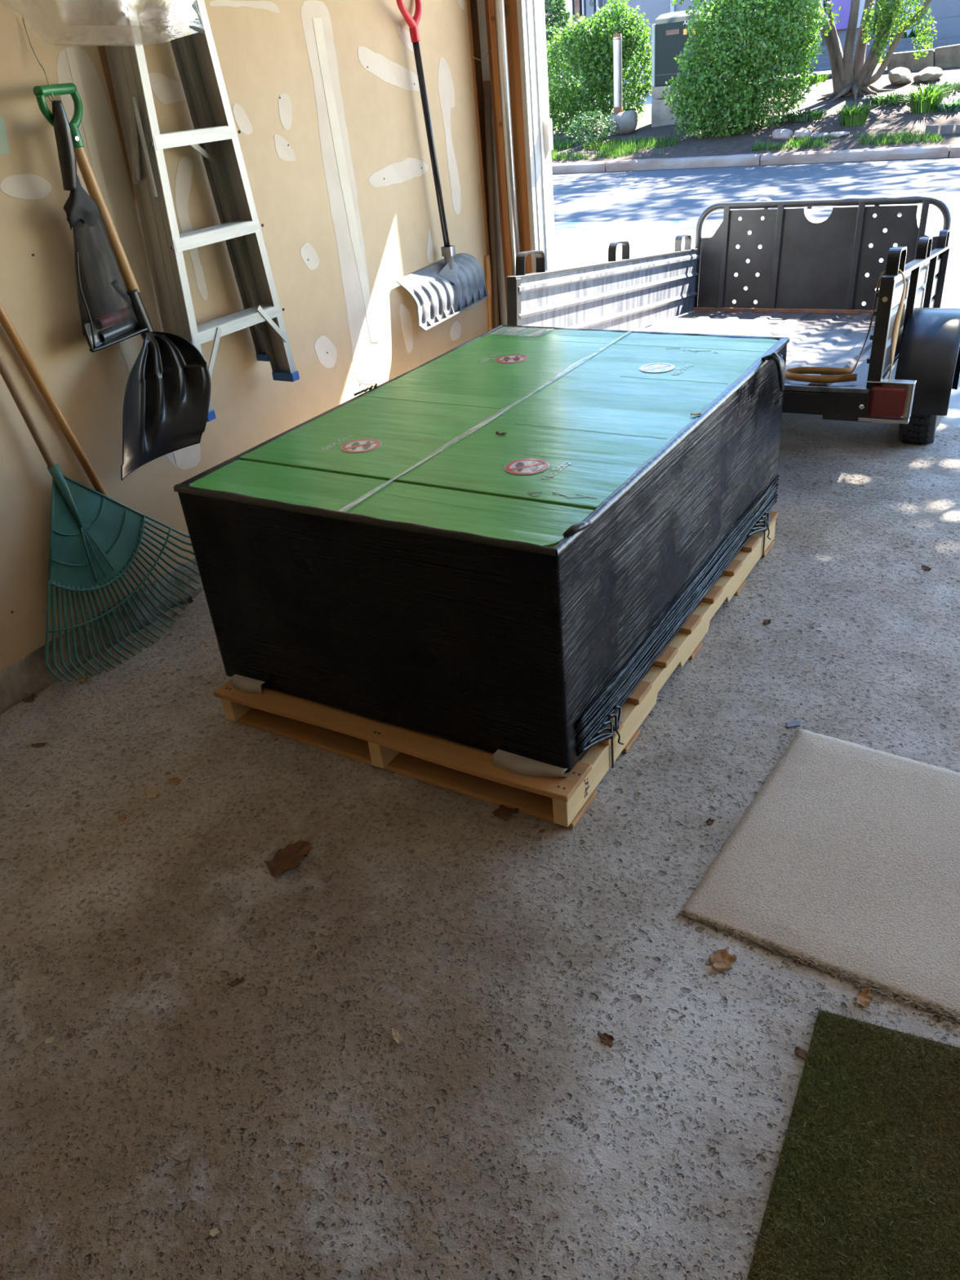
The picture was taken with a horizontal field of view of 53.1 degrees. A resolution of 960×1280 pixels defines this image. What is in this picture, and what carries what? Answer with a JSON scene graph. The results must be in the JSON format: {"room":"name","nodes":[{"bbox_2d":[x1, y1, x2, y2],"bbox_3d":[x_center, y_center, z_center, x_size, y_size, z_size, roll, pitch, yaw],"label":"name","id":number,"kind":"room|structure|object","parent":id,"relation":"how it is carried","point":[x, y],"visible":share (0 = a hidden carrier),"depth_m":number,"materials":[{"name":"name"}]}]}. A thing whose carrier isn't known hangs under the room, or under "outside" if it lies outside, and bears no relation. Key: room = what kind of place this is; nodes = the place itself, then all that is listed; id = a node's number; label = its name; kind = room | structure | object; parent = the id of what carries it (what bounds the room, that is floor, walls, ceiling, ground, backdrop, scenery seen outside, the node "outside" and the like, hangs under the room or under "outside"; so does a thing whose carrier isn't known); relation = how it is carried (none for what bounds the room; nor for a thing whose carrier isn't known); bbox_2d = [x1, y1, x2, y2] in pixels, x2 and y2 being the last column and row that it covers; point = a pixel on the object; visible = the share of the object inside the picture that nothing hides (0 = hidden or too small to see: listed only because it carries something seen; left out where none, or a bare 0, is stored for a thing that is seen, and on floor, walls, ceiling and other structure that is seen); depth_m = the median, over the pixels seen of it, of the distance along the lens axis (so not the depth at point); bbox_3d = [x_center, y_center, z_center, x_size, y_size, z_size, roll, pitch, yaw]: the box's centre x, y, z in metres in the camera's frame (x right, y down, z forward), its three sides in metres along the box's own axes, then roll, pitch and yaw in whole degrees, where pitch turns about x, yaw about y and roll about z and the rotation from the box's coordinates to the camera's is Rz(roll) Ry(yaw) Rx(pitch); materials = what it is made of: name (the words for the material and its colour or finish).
{"room":"residential garage","nodes":[
{"label":"residential garage","id":0,"kind":"room"},
{"bbox_2d":[0,0,488,670],"bbox_3d":[-1.932,-0.576,1.781,0.018,2.380,7.552,13,35,28],"label":"wall","id":1,"kind":"structure","parent":0,"point":[324,96],"depth_m":3.38,"materials":[{"name":"paint"}]},
{"bbox_2d":[0,116,9,155],"bbox_3d":[-1.312,-1.349,2.566,0.002,0.102,0.118,13,35,28],"label":"paper","id":2,"kind":"object","parent":1,"relation":"attached to","point":[4,147],"visible":1,"depth_m":2.60,"materials":[{"name":"paper"}]},
{"bbox_2d":[22,17,56,101],"bbox_3d":[-1.188,-1.563,2.589,0.018,0.201,0.104,-19,33,-22],"label":"cord","id":3,"kind":"object","parent":1,"relation":"hanging from","point":[24,22],"visible":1,"depth_m":2.60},
{"bbox_2d":[51,100,150,352],"bbox_3d":[-1.129,-1.196,2.785,0.095,0.646,0.278,13,35,28],"label":"leaf blower","id":4,"kind":"object","parent":3,"relation":"hanging from","point":[103,291],"visible":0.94,"depth_m":2.79,"materials":[{"name":"black plastic"}]},
{"bbox_2d":[103,307,133,326],"bbox_3d":[-1.107,-0.988,2.934,0.033,0.033,0.182,7,33,21],"label":"tube","id":5,"kind":"object","parent":4,"relation":"in","point":[106,317],"visible":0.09,"depth_m":2.89,"materials":[{"name":"red plastic"}]},
{"bbox_2d":[101,318,137,342],"bbox_3d":[-1.108,-0.952,2.943,0.037,0.042,0.179,7,33,20],"label":"tube","id":6,"kind":"object","parent":4,"relation":"in","point":[109,335],"visible":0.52,"depth_m":2.92,"materials":[{"name":"silver metal"}]},
{"bbox_2d":[33,82,211,480],"bbox_3d":[-1.076,-1.044,2.844,0.186,1.055,0.399,13,35,28],"label":"shovel","id":7,"kind":"object","parent":3,"relation":"hanging from","point":[167,395],"visible":0.98,"depth_m":3.01,"materials":[{"name":"black plastic"}]},
{"bbox_2d":[69,122,84,147],"bbox_3d":[-1.140,-1.417,2.695,0.038,0.063,0.038,13,35,28],"label":"socket","id":8,"kind":"object","parent":7,"relation":"attached to","point":[77,141],"depth_m":2.69,"materials":[{"name":"green plastic"}]},
{"bbox_2d":[127,289,154,339],"bbox_3d":[-1.055,-1.001,2.986,0.063,0.175,0.043,-29,37,-33],"label":"socket","id":9,"kind":"object","parent":7,"relation":"attached to","point":[143,320],"depth_m":2.97,"materials":[{"name":"black plastic"}]},
{"bbox_2d":[0,302,108,497],"bbox_3d":[-1.348,-0.988,2.606,0.026,1.654,0.442,13,35,28],"label":"handle","id":10,"kind":"object","parent":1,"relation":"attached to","point":[6,322],"visible":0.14,"depth_m":2.84,"materials":[{"name":"brown wood"}]},
{"bbox_2d":[0,557,204,715],"bbox_3d":[-1.843,0.478,2.453,0.154,0.135,7.600,13,35,28],"label":"baseboard","id":11,"kind":"structure","parent":1,"relation":"attached to","point":[20,679],"depth_m":3.13,"materials":[{"name":"concrete"}]},
{"bbox_2d":[95,0,299,422],"bbox_3d":[-0.927,-1.589,2.988,0.180,1.706,0.481,13,35,28],"label":"stepladder","id":12,"kind":"object","parent":1,"relation":"attached to","point":[195,53],"visible":0.85,"depth_m":3.03,"materials":[{"name":"metal"}]},
{"bbox_2d":[395,0,488,330],"bbox_3d":[-0.212,-2.104,4.145,0.090,1.385,0.653,13,35,28],"label":"snow shovel","id":13,"kind":"object","parent":1,"relation":"hanging from","point":[446,287],"visible":1,"depth_m":4.34,"materials":[{"name":"black paint"}]},
{"bbox_2d":[408,23,419,42],"bbox_3d":[-0.267,-2.468,3.903,0.037,0.065,0.043,13,35,28],"label":"socket","id":14,"kind":"object","parent":13,"relation":"attached to","point":[413,28],"depth_m":3.89,"materials":[{"name":"red plastic"}]},
{"bbox_2d":[438,245,458,284],"bbox_3d":[-0.138,-1.718,4.407,0.050,0.167,0.183,13,35,28],"label":"socket","id":15,"kind":"object","parent":13,"relation":"attached to","point":[448,268],"depth_m":4.39,"materials":[{"name":"silver metal"}]},
{"bbox_2d":[0,413,959,1279],"bbox_3d":[1.275,1.228,0.906,7.600,0.150,7.820,13,35,28],"label":"floor","id":16,"kind":"structure","parent":0,"point":[280,1110],"depth_m":1.95,"materials":[{"name":"concrete"}]},
{"bbox_2d":[22,693,37,702],"bbox_3d":[-1.401,0.177,2.986,0.053,0.010,0.046,13,35,28],"label":"dry leaf","id":17,"kind":"object","parent":16,"relation":"on","point":[31,699],"visible":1,"depth_m":2.98,"materials":[{"name":"brown plant"}]},
{"bbox_2d":[31,742,47,746],"bbox_3d":[-1.264,0.300,2.757,0.048,0.008,0.020,-13,31,-12],"label":"dry leaf","id":18,"kind":"object","parent":16,"relation":"on","point":[37,744],"visible":1,"depth_m":2.76,"materials":[{"name":"brown plant"}]},
{"bbox_2d":[44,1035,56,1044],"bbox_3d":[-0.841,0.781,1.874,0.018,0.005,0.021,13,35,28],"label":"dry leaf","id":19,"kind":"object","parent":16,"relation":"on","point":[49,1040],"visible":1,"depth_m":1.88,"materials":[{"name":"beige plant"}]},
{"bbox_2d":[78,671,88,684],"bbox_3d":[-1.261,0.122,3.054,0.027,0.011,0.062,-8,31,-3],"label":"dry leaf","id":20,"kind":"object","parent":16,"relation":"on","point":[82,680],"visible":0.9,"depth_m":3.06,"materials":[{"name":"brown plant"}]},
{"bbox_2d":[0,353,199,682],"bbox_3d":[-1.221,-0.720,2.827,0.129,1.677,0.705,13,35,28],"label":"rake","id":21,"kind":"object","parent":16,"relation":"on","point":[95,538],"visible":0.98,"depth_m":3.04,"materials":[{"name":"green plastic"}]},
{"bbox_2d":[47,463,83,528],"bbox_3d":[-1.256,-0.431,2.909,0.046,0.211,0.034,-18,33,-20],"label":"socket","id":22,"kind":"object","parent":21,"relation":"attached to","point":[67,506],"depth_m":2.91,"materials":[{"name":"green plastic"}]},
{"bbox_2d":[117,813,126,821],"bbox_3d":[-0.909,0.452,2.441,0.028,0.006,0.026,13,35,28],"label":"dry leaf","id":23,"kind":"object","parent":16,"relation":"on","point":[122,817],"visible":1,"depth_m":2.44,"materials":[{"name":"brown plant"}]},
{"bbox_2d":[143,788,159,798],"bbox_3d":[-0.861,0.401,2.513,0.053,0.010,0.030,13,35,28],"label":"dry leaf","id":24,"kind":"object","parent":16,"relation":"on","point":[151,793],"visible":1,"depth_m":2.52,"materials":[{"name":"beige plant"}]},
{"bbox_2d":[164,611,177,619],"bbox_3d":[-1.086,-0.087,3.378,0.030,0.010,0.048,13,35,28],"label":"dry leaf","id":25,"kind":"object","parent":16,"relation":"on","point":[172,615],"visible":0.73,"depth_m":3.38,"materials":[{"name":"brown plant"}]},
{"bbox_2d":[168,777,180,785],"bbox_3d":[-0.810,0.375,2.551,0.030,0.008,0.036,-17,32,-19],"label":"dry leaf","id":26,"kind":"object","parent":16,"relation":"on","point":[175,780],"visible":1,"depth_m":2.55,"materials":[{"name":"brown plant"}]},
{"bbox_2d":[180,596,193,604],"bbox_3d":[-1.071,-0.147,3.468,0.076,0.018,0.041,13,35,28],"label":"dry leaf","id":27,"kind":"object","parent":16,"relation":"on","point":[189,600],"visible":0.53,"depth_m":3.46,"materials":[{"name":"brown plant"}]},
{"bbox_2d":[208,1227,218,1236],"bbox_3d":[-0.424,0.944,1.529,0.016,0.003,0.012,-13,31,-12],"label":"dry leaf","id":28,"kind":"object","parent":16,"relation":"on","point":[213,1233],"visible":1,"depth_m":1.53,"materials":[{"name":"beige plant"}]},
{"bbox_2d":[226,975,244,986],"bbox_3d":[-0.497,0.695,1.955,0.036,0.010,0.014,-17,32,-18],"label":"dry leaf","id":29,"kind":"object","parent":16,"relation":"on","point":[233,983],"visible":1,"depth_m":1.96,"materials":[{"name":"brown plant"}]},
{"bbox_2d":[264,840,311,875],"bbox_3d":[-0.447,0.508,2.249,0.081,0.022,0.119,13,35,28],"label":"dry leaf","id":30,"kind":"object","parent":16,"relation":"on","point":[287,858],"visible":1,"depth_m":2.26,"materials":[{"name":"brown plant"}]},
{"bbox_2d":[391,1027,402,1043],"bbox_3d":[-0.158,0.746,1.809,0.014,0.010,0.037,-20,33,-22],"label":"dry leaf","id":31,"kind":"object","parent":16,"relation":"on","point":[395,1034],"visible":1,"depth_m":1.81,"materials":[{"name":"beige plant"}]},
{"bbox_2d":[483,80,498,327],"bbox_3d":[0.067,-1.950,4.848,0.032,1.511,0.152,13,35,28],"label":"pole","id":32,"kind":"object","parent":16,"relation":"on","point":[486,88],"visible":0.6,"depth_m":4.71,"materials":[{"name":"brown wood"}]},
{"bbox_2d":[213,511,778,828],"bbox_3d":[0.160,-0.108,3.098,1.112,0.112,1.717,13,35,28],"label":"pallet","id":33,"kind":"object","parent":16,"relation":"on","point":[456,766],"visible":0.2,"depth_m":2.51,"materials":[{"name":"brown wood"}]},
{"bbox_2d":[173,324,789,777],"bbox_3d":[0.157,-0.404,2.980,1.183,0.709,1.775,13,35,28],"label":"crate","id":34,"kind":"object","parent":33,"relation":"on","point":[388,555],"visible":1,"depth_m":2.44,"materials":[{"name":"black"}]},
{"bbox_2d":[351,440,371,450],"bbox_3d":[-0.324,-0.530,2.618,0.057,0.001,0.066,-3,31,5],"label":"print","id":35,"kind":"object","parent":34,"relation":"on","point":[355,445],"depth_m":2.62},
{"bbox_2d":[495,431,506,435],"bbox_3d":[0.057,-0.560,2.595,0.032,0.006,0.015,4,32,16],"label":"dry leaf","id":36,"kind":"object","parent":34,"relation":"on","point":[497,432],"visible":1,"depth_m":2.60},
{"bbox_2d":[503,355,519,361],"bbox_3d":[0.108,-0.954,3.259,0.057,0.001,0.066,-3,31,5],"label":"print","id":37,"kind":"object","parent":34,"relation":"on","point":[506,358],"depth_m":3.26},
{"bbox_2d":[515,461,537,471],"bbox_3d":[0.116,-0.428,2.370,0.057,0.001,0.066,-3,31,5],"label":"print","id":38,"kind":"object","parent":34,"relation":"on","point":[520,466],"depth_m":2.37},
{"bbox_2d":[647,364,666,371],"bbox_3d":[0.556,-0.855,3.013,0.057,0.001,0.066,-3,31,5],"label":"print","id":39,"kind":"object","parent":34,"relation":"on","point":[650,367],"depth_m":3.01},
{"bbox_2d":[493,804,518,819],"bbox_3d":[0.066,0.410,2.334,0.056,0.014,0.078,13,35,28],"label":"dry leaf","id":40,"kind":"object","parent":16,"relation":"on","point":[503,812],"visible":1,"depth_m":2.32,"materials":[{"name":"brown plant"}]},
{"bbox_2d":[597,1031,614,1047],"bbox_3d":[0.231,0.733,1.767,0.035,0.007,0.022,13,35,28],"label":"dry leaf","id":41,"kind":"object","parent":16,"relation":"on","point":[606,1038],"visible":1,"depth_m":1.77,"materials":[{"name":"brown plant"}]},
{"bbox_2d":[705,817,714,825],"bbox_3d":[0.536,0.423,2.239,0.023,0.005,0.017,-29,38,-34],"label":"dry leaf","id":42,"kind":"object","parent":16,"relation":"on","point":[709,821],"visible":1,"depth_m":2.24,"materials":[{"name":"brown plant"}]},
{"bbox_2d":[709,947,736,971],"bbox_3d":[0.477,0.630,1.891,0.050,0.013,0.055,13,35,28],"label":"dry leaf","id":43,"kind":"object","parent":16,"relation":"on","point":[722,959],"visible":1,"depth_m":1.90,"materials":[{"name":"brown plant"}]},
{"bbox_2d":[762,618,770,624],"bbox_3d":[0.893,-0.058,2.986,0.022,0.009,0.041,13,35,28],"label":"dry leaf","id":44,"kind":"object","parent":16,"relation":"on","point":[766,621],"visible":1,"depth_m":2.99,"materials":[{"name":"brown plant"}]},
{"bbox_2d":[786,720,800,728],"bbox_3d":[0.827,0.222,2.529,0.043,0.004,0.021,-7,31,-2],"label":"scrap","id":45,"kind":"object","parent":16,"relation":"on","point":[797,723],"visible":1,"depth_m":2.53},
{"bbox_2d":[794,1046,807,1059],"bbox_3d":[0.572,0.734,1.707,0.027,0.006,0.021,13,35,28],"label":"dry leaf","id":46,"kind":"object","parent":16,"relation":"on","point":[802,1053],"visible":1,"depth_m":1.71,"materials":[{"name":"brown plant"}]},
{"bbox_2d":[678,728,959,1022],"bbox_3d":[1.099,0.519,1.974,1.190,0.013,0.779,13,35,28],"label":"carpet offcut","id":47,"kind":"object","parent":16,"relation":"on","point":[845,861],"visible":1,"depth_m":2.06,"materials":[{"name":"beige carpet"}]},
{"bbox_2d":[742,1007,959,1279],"bbox_3d":[0.671,1.021,1.195,0.728,0.019,1.254,11,34,26],"label":"mat","id":48,"kind":"object","parent":16,"relation":"on","point":[866,1183],"visible":1,"depth_m":1.52,"materials":[{"name":"green carpet"}]},
{"bbox_2d":[856,986,872,1007],"bbox_3d":[0.718,0.667,1.791,0.027,0.010,0.043,13,35,28],"label":"dry leaf","id":49,"kind":"object","parent":16,"relation":"on","point":[864,997],"visible":1,"depth_m":1.79,"materials":[{"name":"brown plant"}]},
{"bbox_2d":[920,564,931,571],"bbox_3d":[1.483,-0.244,3.192,0.024,0.013,0.045,-10,31,-8],"label":"dry leaf","id":50,"kind":"object","parent":16,"relation":"on","point":[924,566],"visible":1,"depth_m":3.19,"materials":[{"name":"plant"}]},
{"bbox_2d":[484,255,492,330],"bbox_3d":[0.051,-1.620,4.887,0.032,0.628,0.067,13,35,28],"label":"wooden stake","id":51,"kind":"object","parent":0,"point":[489,299],"visible":0.73,"depth_m":4.81,"materials":[{"name":"brown wood"}]},
{"bbox_2d":[466,0,532,328],"bbox_3d":[3.066,-1.706,2.939,7.600,2.500,0.245,13,35,28],"label":"door frame","id":52,"kind":"structure","parent":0,"point":[481,13],"depth_m":4.51,"materials":[{"name":"brown wood"}]},
{"bbox_2d":[493,0,519,275],"bbox_3d":[0.147,-2.228,4.525,0.052,2.300,0.075,13,35,28],"label":"door track","id":53,"kind":"object","parent":52,"relation":"attached to","point":[500,7],"visible":0.56,"depth_m":4.41,"materials":[{"name":"metal"}]},
{"bbox_2d":[516,0,546,272],"bbox_3d":[0.259,-2.210,4.573,0.029,2.200,0.100,13,35,28],"label":"trim","id":54,"kind":"structure","parent":52,"relation":"attached to","point":[525,8],"depth_m":4.45,"materials":[{"name":"white paint"}]},
{"bbox_2d":[533,0,556,270],"bbox_3d":[0.316,-2.254,4.638,0.023,2.200,0.095,13,35,28],"label":"trim","id":55,"kind":"structure","parent":52,"relation":"attached to","point":[539,5],"depth_m":4.51,"materials":[{"name":"white paint"}]},
{"bbox_2d":[542,118,553,160],"bbox_3d":[0.324,-2.370,4.553,0.027,0.175,0.040,13,35,28],"label":"sensor box","id":56,"kind":"object","parent":52,"relation":"attached to","point":[547,123],"visible":1,"depth_m":4.54,"materials":[{"name":"white plastic"}]},
{"bbox_3d":[1.018,-0.998,-0.462,7.600,0.100,7.920,13,35,28],"label":"ceiling","id":57,"kind":"structure","parent":0,"visible":0},
{"bbox_2d":[58,0,204,44],"bbox_3d":[-0.961,-1.868,2.251,0.123,0.814,0.639,13,35,28],"label":"plastic bag","id":58,"kind":"object","parent":57,"relation":"hanging from","point":[182,6],"visible":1,"depth_m":2.57,"materials":[{"name":"white"}]},
{"label":"outside","id":59,"kind":"structure","parent":0,"visible":0},
{"bbox_2d":[549,95,657,124],"bbox_3d":[-4.663,-13.927,26.474,21.400,0.320,7.400,13,35,28],"label":"paving","id":60,"kind":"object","parent":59,"point":[647,108],"depth_m":20.34,"materials":[{"name":"concrete"}]},
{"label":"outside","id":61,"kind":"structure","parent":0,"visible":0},
{"bbox_2d":[554,216,959,426],"bbox_3d":[3.137,-2.445,6.760,26.000,0.116,5.980,13,35,28],"label":"driveway","id":62,"kind":"structure","parent":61,"point":[576,243],"depth_m":9.15,"materials":[{"name":"concrete"}]},
{"bbox_2d":[506,195,959,444],"bbox_3d":[1.713,-1.911,5.301,1.874,1.105,4.198,11,34,26],"label":"trailer","id":63,"kind":"object","parent":62,"relation":"on","point":[811,288],"visible":0.7,"depth_m":5.17,"materials":[{"name":"metal"}]},
{"bbox_2d":[785,268,905,383],"bbox_3d":[1.322,-1.116,3.485,0.395,0.433,0.214,13,35,28],"label":"strap","id":64,"kind":"object","parent":63,"relation":"hanging from","point":[795,374],"visible":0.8,"depth_m":3.50,"materials":[{"name":"fabric"}]},
{"bbox_2d":[868,384,907,419],"bbox_3d":[1.443,-0.843,3.398,0.114,0.110,0.063,11,27,26],"label":"tail light","id":65,"kind":"object","parent":63,"relation":"attached to","point":[886,402],"depth_m":3.38,"materials":[{"name":"red plastic"}]},
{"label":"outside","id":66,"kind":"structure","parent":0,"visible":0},
{"bbox_2d":[551,61,959,174],"bbox_3d":[3.875,-11.586,21.175,26.000,1.522,14.000,13,35,28],"label":"garden bed","id":67,"kind":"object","parent":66,"point":[897,117],"visible":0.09,"depth_m":14.87,"materials":[{"name":"brown soil"}]},
{"bbox_2d":[544,0,570,109],"bbox_3d":[1.550,-13.670,21.857,1.103,3.128,1.059,-26,36,-31],"label":"shrub","id":68,"kind":"object","parent":67,"relation":"on","point":[559,17],"visible":0.34,"depth_m":21.45,"materials":[{"name":"green plant"}]},
{"bbox_2d":[564,110,618,147],"bbox_3d":[1.927,-8.658,16.235,0.915,0.559,1.263,13,35,28],"label":"plant","id":69,"kind":"object","parent":67,"relation":"on","point":[606,131],"visible":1,"depth_m":16.02,"materials":[{"name":"green plant"}]},
{"bbox_2d":[546,0,652,134],"bbox_3d":[2.012,-10.327,17.245,1.728,2.144,2.015,-19,33,-21],"label":"clipped shrub","id":70,"kind":"object","parent":67,"relation":"on","point":[597,37],"visible":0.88,"depth_m":16.95,"materials":[{"name":"green plant"}]},
{"bbox_2d":[608,33,637,135],"bbox_3d":[2.425,-9.463,16.394,0.517,1.527,0.412,13,35,28],"label":"bollard","id":71,"kind":"object","parent":67,"relation":"on","point":[626,122],"visible":0.88,"depth_m":16.48,"materials":[{"name":"metal"}]},
{"bbox_2d":[651,8,761,127],"bbox_3d":[3.861,-9.733,16.346,1.640,1.753,1.120,13,35,28],"label":"utility box","id":72,"kind":"object","parent":67,"relation":"on","point":[669,35],"visible":0.29,"depth_m":16.19,"materials":[{"name":"metal"}]},
{"bbox_2d":[662,0,830,138],"bbox_3d":[4.054,-8.980,14.703,2.502,2.222,1.604,18,38,34],"label":"clipped shrub","id":73,"kind":"object","parent":67,"relation":"on","point":[752,66],"visible":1,"depth_m":14.48,"materials":[{"name":"green plant"}]},
{"bbox_2d":[551,128,945,160],"bbox_3d":[2.901,-8.201,15.761,10.894,0.350,1.733,13,35,28],"label":"grass","id":74,"kind":"structure","parent":67,"relation":"on","point":[619,148],"depth_m":15.46,"materials":[{"name":"green plant"}]},
{"bbox_2d":[544,0,959,100],"bbox_3d":[8.797,-17.825,24.140,17.822,7.200,8.400,13,35,28],"label":"house","id":75,"kind":"structure","parent":67,"relation":"on","point":[946,13],"depth_m":22.08,"materials":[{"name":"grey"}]},
{"bbox_2d":[772,128,793,140],"bbox_3d":[4.571,-7.621,14.489,0.309,0.174,0.250,13,35,28],"label":"stone","id":76,"kind":"object","parent":67,"relation":"on","point":[778,134],"visible":0.97,"depth_m":14.40,"materials":[{"name":"grey stone"}]},
{"bbox_2d":[763,68,831,88],"bbox_3d":[6.886,-11.881,20.388,3.000,0.355,6.400,13,35,28],"label":"gravel drive","id":77,"kind":"structure","parent":67,"relation":"on","point":[828,73],"depth_m":17.89,"materials":[{"name":"gravel"}]},
{"bbox_2d":[794,128,811,138],"bbox_3d":[4.818,-7.551,14.329,0.241,0.138,0.220,13,35,28],"label":"stone","id":78,"kind":"object","parent":67,"relation":"on","point":[803,132],"visible":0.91,"depth_m":14.25,"materials":[{"name":"grey stone"}]},
{"bbox_2d":[670,0,937,102],"bbox_3d":[5.658,-10.968,14.364,5.474,5.079,3.238,13,35,28],"label":"tree","id":79,"kind":"object","parent":67,"relation":"on","point":[850,77],"visible":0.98,"depth_m":14.86,"materials":[{"name":"green plant"}]},
{"bbox_2d":[778,107,829,122],"bbox_3d":[5.030,-8.139,14.864,0.827,0.163,0.670,13,35,28],"label":"plant","id":80,"kind":"object","parent":67,"relation":"on","point":[802,116],"visible":0.98,"depth_m":14.73,"materials":[{"name":"green plant"}]},
{"bbox_2d":[792,71,830,84],"bbox_3d":[5.986,-10.261,17.528,0.954,0.202,0.737,13,35,28],"label":"grass patch","id":81,"kind":"structure","parent":67,"relation":"on","point":[820,79],"depth_m":17.32,"materials":[{"name":"green plant"}]},
{"bbox_2d":[809,132,827,139],"bbox_3d":[5.004,-7.445,14.182,0.281,0.084,0.200,13,35,28],"label":"stone","id":82,"kind":"object","parent":67,"relation":"on","point":[825,134],"visible":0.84,"depth_m":14.12,"materials":[{"name":"grey stone"}]},
{"bbox_2d":[828,131,849,137],"bbox_3d":[5.263,-7.409,14.070,0.296,0.084,0.200,13,35,28],"label":"stone","id":83,"kind":"object","parent":67,"relation":"on","point":[836,134],"visible":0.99,"depth_m":14.00,"materials":[{"name":"grey stone"}]},
{"bbox_2d":[824,99,879,126],"bbox_3d":[5.510,-7.783,14.182,0.829,0.339,0.749,-4,31,3],"label":"clump","id":84,"kind":"object","parent":67,"relation":"on","point":[855,117],"visible":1,"depth_m":14.14,"materials":[{"name":"green plant"}]},
{"bbox_2d":[871,124,887,128],"bbox_3d":[5.847,-7.484,14.072,0.316,0.144,0.300,13,35,28],"label":"stone","id":85,"kind":"object","parent":67,"relation":"on","point":[880,126],"visible":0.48,"depth_m":13.96,"materials":[{"name":"grey stone"}]},
{"bbox_2d":[809,34,951,71],"bbox_3d":[8.119,-11.661,19.400,3.125,0.765,2.020,13,35,28],"label":"stone steps","id":86,"kind":"structure","parent":67,"relation":"on","point":[905,44],"depth_m":19.28,"materials":[{"name":"grey stone"}]},
{"bbox_2d":[863,92,926,106],"bbox_3d":[6.335,-8.282,14.655,0.979,0.161,0.771,13,35,28],"label":"plant","id":87,"kind":"object","parent":67,"relation":"on","point":[880,100],"visible":0.73,"depth_m":14.54,"materials":[{"name":"green plant"}]},
{"bbox_2d":[888,66,912,85],"bbox_3d":[6.768,-9.070,15.453,0.348,0.270,0.600,13,35,28],"label":"boulder","id":88,"kind":"object","parent":67,"relation":"on","point":[899,76],"visible":0.99,"depth_m":15.28,"materials":[{"name":"beige stone"}]},
{"bbox_2d":[888,26,937,39],"bbox_3d":[8.969,-12.587,20.144,1.287,0.495,1.039,13,35,28],"label":"clump","id":89,"kind":"object","parent":67,"relation":"on","point":[911,34],"visible":0.11,"depth_m":19.87,"materials":[{"name":"green plant"}]},
{"bbox_2d":[887,44,959,72],"bbox_3d":[7.821,-9.845,16.417,1.582,0.568,0.500,13,35,28],"label":"wall","id":90,"kind":"structure","parent":67,"relation":"on","point":[948,56],"depth_m":16.25,"materials":[{"name":"grey concrete"}]},
{"bbox_2d":[893,82,959,113],"bbox_3d":[6.520,-7.888,13.957,0.917,0.388,0.920,-11,31,-8],"label":"clump","id":91,"kind":"object","parent":67,"relation":"on","point":[918,104],"visible":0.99,"depth_m":13.93,"materials":[{"name":"green plant"}]},
{"bbox_2d":[913,66,943,84],"bbox_3d":[7.159,-9.007,15.309,0.413,0.224,0.600,13,35,28],"label":"boulder","id":92,"kind":"object","parent":67,"relation":"on","point":[929,74],"visible":1,"depth_m":15.13,"materials":[{"name":"beige stone"}]},
{"bbox_2d":[909,80,959,96],"bbox_3d":[6.981,-8.414,14.624,0.868,0.181,0.685,13,35,28],"label":"plant","id":93,"kind":"object","parent":67,"relation":"on","point":[956,86],"visible":0.53,"depth_m":14.50,"materials":[{"name":"green plant"}]},
{"bbox_2d":[924,124,959,134],"bbox_3d":[6.533,-7.002,13.249,0.727,0.213,0.030,13,35,28],"label":"edging","id":94,"kind":"object","parent":67,"relation":"on","point":[944,129],"visible":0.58,"depth_m":13.28,"materials":[{"name":"concrete"}]},
{"bbox_2d":[932,97,959,112],"bbox_3d":[6.880,-7.699,13.903,0.939,0.291,0.729,13,35,28],"label":"leafy plant","id":95,"kind":"object","parent":67,"relation":"on","point":[950,106],"visible":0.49,"depth_m":13.82,"materials":[{"name":"green plant"}]},
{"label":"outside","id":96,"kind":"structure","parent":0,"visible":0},
{"bbox_2d":[551,157,959,222],"bbox_3d":[-1.814,-6.800,14.972,60.000,0.118,4.960,13,35,28],"label":"road","id":97,"kind":"structure","parent":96,"point":[675,194],"depth_m":12.00,"materials":[{"name":"grey asphalt"}]},
{"bbox_2d":[551,144,959,173],"bbox_3d":[2.579,-7.460,15.057,19.184,0.148,0.255,13,35,28],"label":"kerb","id":98,"kind":"object","parent":97,"relation":"on","point":[930,151],"visible":0.45,"depth_m":14.06,"materials":[{"name":"grey concrete"}]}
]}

